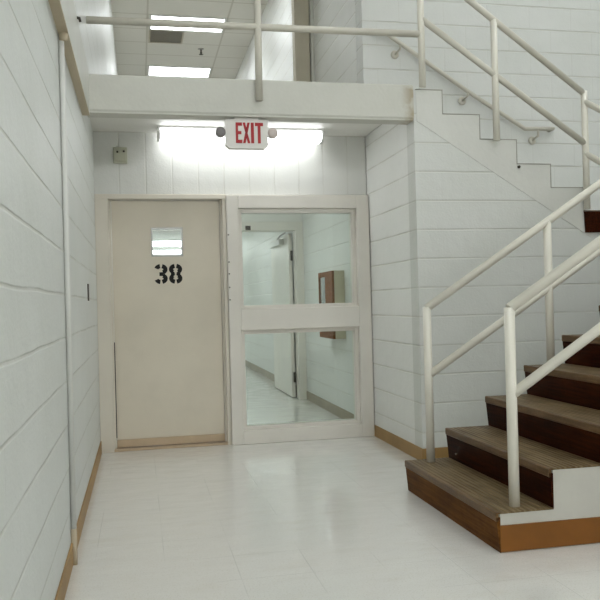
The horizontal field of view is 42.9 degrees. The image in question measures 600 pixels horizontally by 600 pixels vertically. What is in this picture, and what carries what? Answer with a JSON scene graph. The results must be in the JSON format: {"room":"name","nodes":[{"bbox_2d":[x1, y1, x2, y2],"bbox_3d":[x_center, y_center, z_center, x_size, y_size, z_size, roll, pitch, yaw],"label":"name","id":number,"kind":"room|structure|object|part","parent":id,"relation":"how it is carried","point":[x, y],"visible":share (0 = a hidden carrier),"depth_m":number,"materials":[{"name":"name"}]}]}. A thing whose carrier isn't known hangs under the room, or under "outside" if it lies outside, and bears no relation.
{"room":"stairwell","nodes":[
{"label":"stairwell","id":0,"kind":"room"},
{"bbox_2d":[0,0,117,599],"bbox_3d":[-2.635,-1.489,10.189,0.315,5.460,27.400,-1,0,-12],"label":"wall","id":1,"kind":"structure","parent":0,"point":[35,517],"depth_m":2.60,"materials":[{"name":"white paint"}]},
{"bbox_2d":[58,32,77,564],"bbox_3d":[-1.025,-0.009,3.402,0.044,2.372,0.044,-1,0,-12],"label":"conduit","id":2,"kind":"object","parent":1,"relation":"attached to","point":[63,37],"visible":0.96,"depth_m":3.39,"materials":[{"name":"metal"}]},
{"bbox_2d":[48,0,89,115],"bbox_3d":[-0.618,-1.355,0.817,0.244,0.296,8.229,-1,0,-12],"label":"ledge","id":3,"kind":"object","parent":1,"relation":"attached to","point":[64,14],"visible":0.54,"depth_m":3.84,"materials":[{"name":"paint"}]},
{"bbox_2d":[55,441,101,599],"bbox_3d":[-0.589,1.109,1.379,0.008,0.100,9.360,-1,0,-12],"label":"baseboard","id":4,"kind":"structure","parent":1,"relation":"attached to","point":[64,581],"depth_m":3.75,"materials":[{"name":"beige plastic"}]},
{"bbox_2d":[111,0,267,78],"bbox_3d":[0.714,-4.394,7.240,5.800,0.150,20.600,-1,0,-12],"label":"ceiling","id":5,"kind":"structure","parent":0,"point":[225,52],"depth_m":12.42,"materials":[{"name":"tile"}]},
{"bbox_2d":[148,30,183,43],"bbox_3d":[-2.148,-4.218,12.242,0.550,0.015,0.590,-1,0,-12],"label":"ceiling vent","id":6,"kind":"object","parent":5,"relation":"in","point":[182,36],"visible":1,"depth_m":12.27,"materials":[{"name":"beige metal"}]},
{"bbox_2d":[152,31,179,42],"bbox_3d":[-2.150,-4.218,12.251,0.490,0.009,0.519,-1,0,-12],"label":"grille","id":7,"kind":"object","parent":6,"relation":"attached to","point":[162,31],"depth_m":12.28,"materials":[{"name":"grey metal"}]},
{"bbox_2d":[147,65,211,77],"bbox_3d":[-2.226,-4.208,14.080,1.146,0.020,0.600,-1,0,-12],"label":"recessed light","id":8,"kind":"object","parent":5,"relation":"in","point":[153,70],"visible":0.97,"depth_m":14.06,"materials":[{"name":"white plastic"}]},
{"bbox_2d":[149,26,223,32],"bbox_3d":[-1.769,-4.227,11.909,1.136,0.020,0.157,-1,0,-12],"label":"recessed light","id":9,"kind":"object","parent":5,"relation":"in","point":[150,27],"depth_m":11.93,"materials":[{"name":"white plastic"}]},
{"bbox_2d":[149,14,226,21],"bbox_3d":[-1.671,-4.231,11.439,1.146,0.020,0.188,-1,0,-12],"label":"recessed light","id":10,"kind":"object","parent":5,"relation":"in","point":[181,17],"depth_m":11.45,"materials":[{"name":"white plastic"}]},
{"bbox_2d":[111,214,301,221],"bbox_3d":[-1.078,-1.115,8.817,2.224,0.440,0.120,-1,0,-12],"label":"wall","id":11,"kind":"structure","parent":0,"point":[245,217],"depth_m":8.91,"materials":[{"name":"white paint"}]},
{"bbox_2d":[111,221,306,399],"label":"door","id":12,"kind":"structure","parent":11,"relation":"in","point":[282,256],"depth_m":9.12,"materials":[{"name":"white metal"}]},
{"bbox_2d":[89,117,380,254],"bbox_3d":[-2.285,-1.326,14.543,2.231,0.084,19.020,-1,0,-12],"label":"ceiling","id":13,"kind":"structure","parent":0,"point":[98,124],"depth_m":5.97,"materials":[{"name":"white paint"}]},
{"bbox_2d":[153,240,180,246],"bbox_3d":[-2.771,-1.253,16.903,1.500,0.020,1.600,-1,0,-12],"label":"recessed light","id":14,"kind":"object","parent":13,"relation":"in","point":[156,243],"visible":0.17,"depth_m":16.84,"materials":[{"name":"white plastic"}]},
{"bbox_2d":[153,249,180,253],"bbox_3d":[-3.316,-1.230,19.496,1.500,0.020,1.500,-1,0,-12],"label":"recessed light","id":15,"kind":"object","parent":13,"relation":"in","point":[155,251],"visible":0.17,"depth_m":19.31,"materials":[{"name":"white plastic"}]},
{"bbox_2d":[87,74,413,124],"bbox_3d":[-0.300,-1.347,5.166,2.208,0.250,0.150,-1,0,-12],"label":"beam","id":16,"kind":"structure","parent":13,"relation":"attached to","point":[110,96],"depth_m":5.08,"materials":[{"name":"paint"}]},
{"bbox_2d":[215,118,277,149],"bbox_3d":[-0.360,-1.117,5.126,0.425,0.206,0.069,-1,0,-12],"label":"exit sign","id":17,"kind":"object","parent":16,"relation":"attached to","point":[239,133],"visible":1,"depth_m":5.11,"materials":[{"name":"white plastic"}]},
{"bbox_2d":[86,0,419,100],"bbox_3d":[-0.265,-1.770,5.076,2.230,0.893,0.056,-1,0,-12],"label":"guard rail","id":18,"kind":"object","parent":16,"relation":"attached to","point":[257,27],"visible":1,"depth_m":5.05,"materials":[{"name":"metal"}]},
{"bbox_3d":[-0.266,-1.811,5.072,2.230,0.059,0.047,-1,0,-12],"label":"rail","id":19,"kind":"part","parent":18,"relation":"part of","materials":[{"name":"metal"}]},
{"bbox_3d":[-0.279,-1.756,5.069,0.054,0.865,0.047,-1,0,-12],"label":"post","id":20,"kind":"part","parent":18,"relation":"part of","materials":[{"name":"metal"}]},
{"bbox_2d":[235,0,414,444],"bbox_3d":[-1.131,-1.514,14.800,0.157,5.460,18.995,-1,0,-12],"label":"wall","id":21,"kind":"structure","parent":0,"point":[385,146],"depth_m":7.10,"materials":[{"name":"white paint"}]},
{"bbox_2d":[245,360,296,393],"bbox_3d":[-1.522,1.184,16.592,0.008,0.100,15.280,-1,0,-12],"label":"baseboard","id":22,"kind":"structure","parent":21,"relation":"attached to","point":[256,368],"depth_m":12.27,"materials":[{"name":"beige plastic"}]},
{"bbox_2d":[291,0,314,81],"bbox_3d":[0.033,-2.884,8.249,0.207,2.826,0.160,-1,0,-12],"label":"door frame","id":23,"kind":"structure","parent":21,"relation":"attached to","point":[302,10],"depth_m":8.20,"materials":[{"name":"paint"}]},
{"bbox_2d":[307,391,353,418],"bbox_3d":[0.335,1.105,7.755,0.008,0.100,2.460,-1,0,-12],"label":"baseboard","id":24,"kind":"structure","parent":21,"relation":"attached to","point":[341,413],"depth_m":7.88,"materials":[{"name":"beige plastic"}]},
{"bbox_2d":[318,270,345,338],"bbox_3d":[0.296,0.047,7.471,0.148,0.645,0.560,-1,0,-12],"label":"fire extinguisher cabinet","id":25,"kind":"object","parent":21,"relation":"attached to","point":[331,286],"visible":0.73,"depth_m":7.21,"materials":[{"name":"red wood"}]},
{"bbox_3d":[0.234,0.039,7.585,0.004,0.525,0.250,-1,0,-12],"label":"pane","id":26,"kind":"part","parent":25,"relation":"part of","materials":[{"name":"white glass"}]},
{"bbox_3d":[0.260,0.048,7.463,0.022,0.645,0.560,-1,0,-12],"label":"cabinet door","id":27,"kind":"part","parent":25,"relation":"part of","materials":[{"name":"red wood"}]},
{"bbox_2d":[374,425,422,459],"bbox_3d":[0.743,1.091,5.873,0.008,0.095,1.113,-1,0,-12],"label":"baseboard","id":28,"kind":"structure","parent":21,"relation":"attached to","point":[409,448],"depth_m":5.80,"materials":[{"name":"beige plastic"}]},
{"bbox_2d":[64,365,599,599],"bbox_3d":[0.160,1.245,10.752,5.724,0.150,27.400,-1,0,-12],"label":"floor","id":29,"kind":"structure","parent":0,"point":[324,519],"depth_m":3.77,"materials":[{"name":"tile"}]},
{"bbox_2d":[405,305,599,552],"bbox_3d":[1.942,0.298,4.231,2.475,1.604,1.195,-1,0,-12],"label":"staircase","id":30,"kind":"structure","parent":29,"relation":"on","point":[559,415],"depth_m":3.84,"materials":[{"name":"brown wood"}]},
{"bbox_2d":[423,179,599,461],"bbox_3d":[1.712,-0.167,4.717,2.029,2.192,0.048,-1,0,-12],"label":"stair railing","id":31,"kind":"object","parent":30,"relation":"on","point":[430,371],"visible":0.85,"depth_m":4.59,"materials":[{"name":"white metal"}]},
{"bbox_3d":[0.761,0.498,4.511,0.049,0.911,0.048,-1,0,-12],"label":"post","id":32,"kind":"part","parent":31,"relation":"part of","materials":[{"name":"white metal"}]},
{"bbox_3d":[1.700,-0.610,4.718,2.005,1.306,0.048,-1,0,-12],"label":"rail","id":33,"kind":"part","parent":31,"relation":"part of","materials":[{"name":"white metal"}]},
{"bbox_3d":[1.711,-0.204,4.717,2.004,1.286,0.047,-1,0,-12],"label":"rail","id":34,"kind":"part","parent":31,"relation":"part of","materials":[{"name":"white metal"}]},
{"bbox_3d":[1.525,-0.043,4.676,0.049,0.885,0.048,-1,0,-12],"label":"post","id":35,"kind":"part","parent":31,"relation":"part of","materials":[{"name":"white metal"}]},
{"bbox_2d":[504,235,599,506],"bbox_3d":[1.924,-0.176,3.711,2.029,2.192,0.048,-1,0,-12],"label":"stair railing","id":36,"kind":"object","parent":30,"relation":"on","point":[513,390],"visible":1,"depth_m":3.50,"materials":[{"name":"white metal"}]},
{"bbox_3d":[0.972,0.489,3.505,0.049,0.911,0.048,-1,0,-12],"label":"post","id":37,"kind":"part","parent":36,"relation":"part of","materials":[{"name":"white metal"}]},
{"bbox_3d":[1.912,-0.619,3.712,2.005,1.306,0.048,-1,0,-12],"label":"rail","id":38,"kind":"part","parent":36,"relation":"part of","materials":[{"name":"white metal"}]},
{"bbox_3d":[1.923,-0.213,3.711,2.004,1.286,0.047,-1,0,-12],"label":"rail","id":39,"kind":"part","parent":36,"relation":"part of","materials":[{"name":"white metal"}]},
{"bbox_2d":[93,0,599,209],"bbox_3d":[1.046,-1.598,6.677,5.524,5.460,0.190,-1,0,-12],"label":"wall","id":40,"kind":"structure","parent":0,"point":[566,33],"depth_m":6.62,"materials":[{"name":"white paint"}]},
{"bbox_2d":[113,147,126,163],"bbox_3d":[-1.419,-1.142,6.028,0.108,0.125,0.060,-1,0,-12],"label":"junction box","id":41,"kind":"object","parent":40,"relation":"attached to","point":[119,153],"visible":1,"depth_m":6.01,"materials":[{"name":"plastic"}]},
{"bbox_2d":[94,194,231,452],"bbox_3d":[-1.097,0.172,6.157,1.028,2.030,0.175,-1,0,-12],"label":"door","id":42,"kind":"structure","parent":40,"relation":"in","point":[164,378],"depth_m":6.15,"materials":[{"name":"beige metal"}]},
{"bbox_2d":[157,125,224,142],"bbox_3d":[-0.813,-1.303,5.784,0.539,0.098,0.546,-1,0,-12],"label":"ceiling light","id":43,"kind":"object","parent":40,"relation":"attached to","point":[165,133],"depth_m":5.94,"materials":[{"name":"white plastic"}]},
{"bbox_2d":[268,128,324,144],"bbox_3d":[-0.006,-1.324,5.959,0.471,0.098,0.555,-1,0,-12],"label":"ceiling light","id":44,"kind":"object","parent":40,"relation":"attached to","point":[285,135],"depth_m":6.12,"materials":[{"name":"white plastic"}]},
{"bbox_2d":[225,195,374,444],"bbox_3d":[-0.004,0.147,6.377,1.200,2.025,0.196,-1,0,-12],"label":"window","id":45,"kind":"structure","parent":40,"relation":"in","point":[355,316],"depth_m":6.31,"materials":[{"name":"beige metal"}]},
{"bbox_2d":[387,36,554,144],"bbox_3d":[1.434,-1.831,6.624,1.644,0.932,0.080,-1,0,-12],"label":"handrail","id":46,"kind":"object","parent":40,"relation":"attached to","point":[394,54],"visible":0.92,"depth_m":6.60,"materials":[{"name":"metal"}]},
{"bbox_2d":[407,90,599,448],"bbox_3d":[2.321,-0.207,5.732,3.088,2.605,0.150,-1,0,-12],"label":"wall","id":47,"kind":"structure","parent":0,"point":[462,213],"depth_m":5.43,"materials":[{"name":"white paint"}]},
{"bbox_2d":[423,447,448,458],"bbox_3d":[1.491,1.069,5.465,1.288,0.095,0.008,-1,0,-12],"label":"baseboard","id":48,"kind":"structure","parent":47,"relation":"attached to","point":[441,452],"depth_m":5.36,"materials":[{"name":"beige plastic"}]},
{"bbox_3d":[3.576,-0.468,4.643,1.068,0.152,2.499,-1,0,-12],"label":"landing slab","id":49,"kind":"object","parent":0,"visible":0},
{"bbox_2d":[583,210,599,231],"bbox_3d":[2.844,-0.575,6.339,1.797,0.197,1.173,-1,0,-12],"label":"stair landing","id":50,"kind":"structure","parent":49,"relation":"on","point":[591,217],"depth_m":5.60,"materials":[{"name":"wood"}]},
{"bbox_2d":[377,89,590,236],"bbox_3d":[1.356,-0.964,6.043,1.330,1.051,1.158,-1,0,-12],"label":"staircase","id":51,"kind":"structure","parent":50,"relation":"on","point":[462,131],"depth_m":5.47,"materials":[{"name":"white paint"}]},
{"bbox_2d":[417,0,599,209],"bbox_3d":[1.807,-1.416,5.360,1.893,1.984,0.541,-2,0,12],"label":"stair railing","id":52,"kind":"object","parent":51,"relation":"attached to","point":[422,21],"visible":1,"depth_m":5.41,"materials":[{"name":"metal"}]},
{"bbox_3d":[0.840,-1.921,5.305,0.047,0.888,0.046,-1,0,-12],"label":"post","id":53,"kind":"part","parent":52,"relation":"part of","materials":[{"name":"white metal"}]},
{"bbox_3d":[1.384,-1.559,5.416,0.047,0.855,0.046,-1,0,-12],"label":"post","id":54,"kind":"part","parent":52,"relation":"part of","materials":[{"name":"white metal"}]},
{"bbox_3d":[1.456,-1.547,5.431,1.263,0.883,0.045,-1,0,-12],"label":"rail","id":55,"kind":"part","parent":52,"relation":"part of","materials":[{"name":"metal"}]},
{"bbox_3d":[1.445,-1.936,5.432,1.263,0.926,0.045,-1,0,-12],"label":"rail","id":56,"kind":"part","parent":52,"relation":"part of","materials":[{"name":"metal"}]},
{"bbox_3d":[2.079,-1.089,5.558,0.047,0.860,0.046,-1,0,-12],"label":"post","id":57,"kind":"part","parent":52,"relation":"part of","materials":[{"name":"white metal"}]},
{"bbox_3d":[2.386,-0.766,5.242,0.047,0.652,0.895,-1,0,-43],"label":"landing rail","id":58,"kind":"part","parent":52,"relation":"part of","materials":[{"name":"white metal"}]},
{"bbox_3d":[2.376,-1.146,5.243,0.045,0.650,0.894,-1,0,-43],"label":"landing rail","id":59,"kind":"part","parent":52,"relation":"part of","materials":[{"name":"white metal"}]}
]}

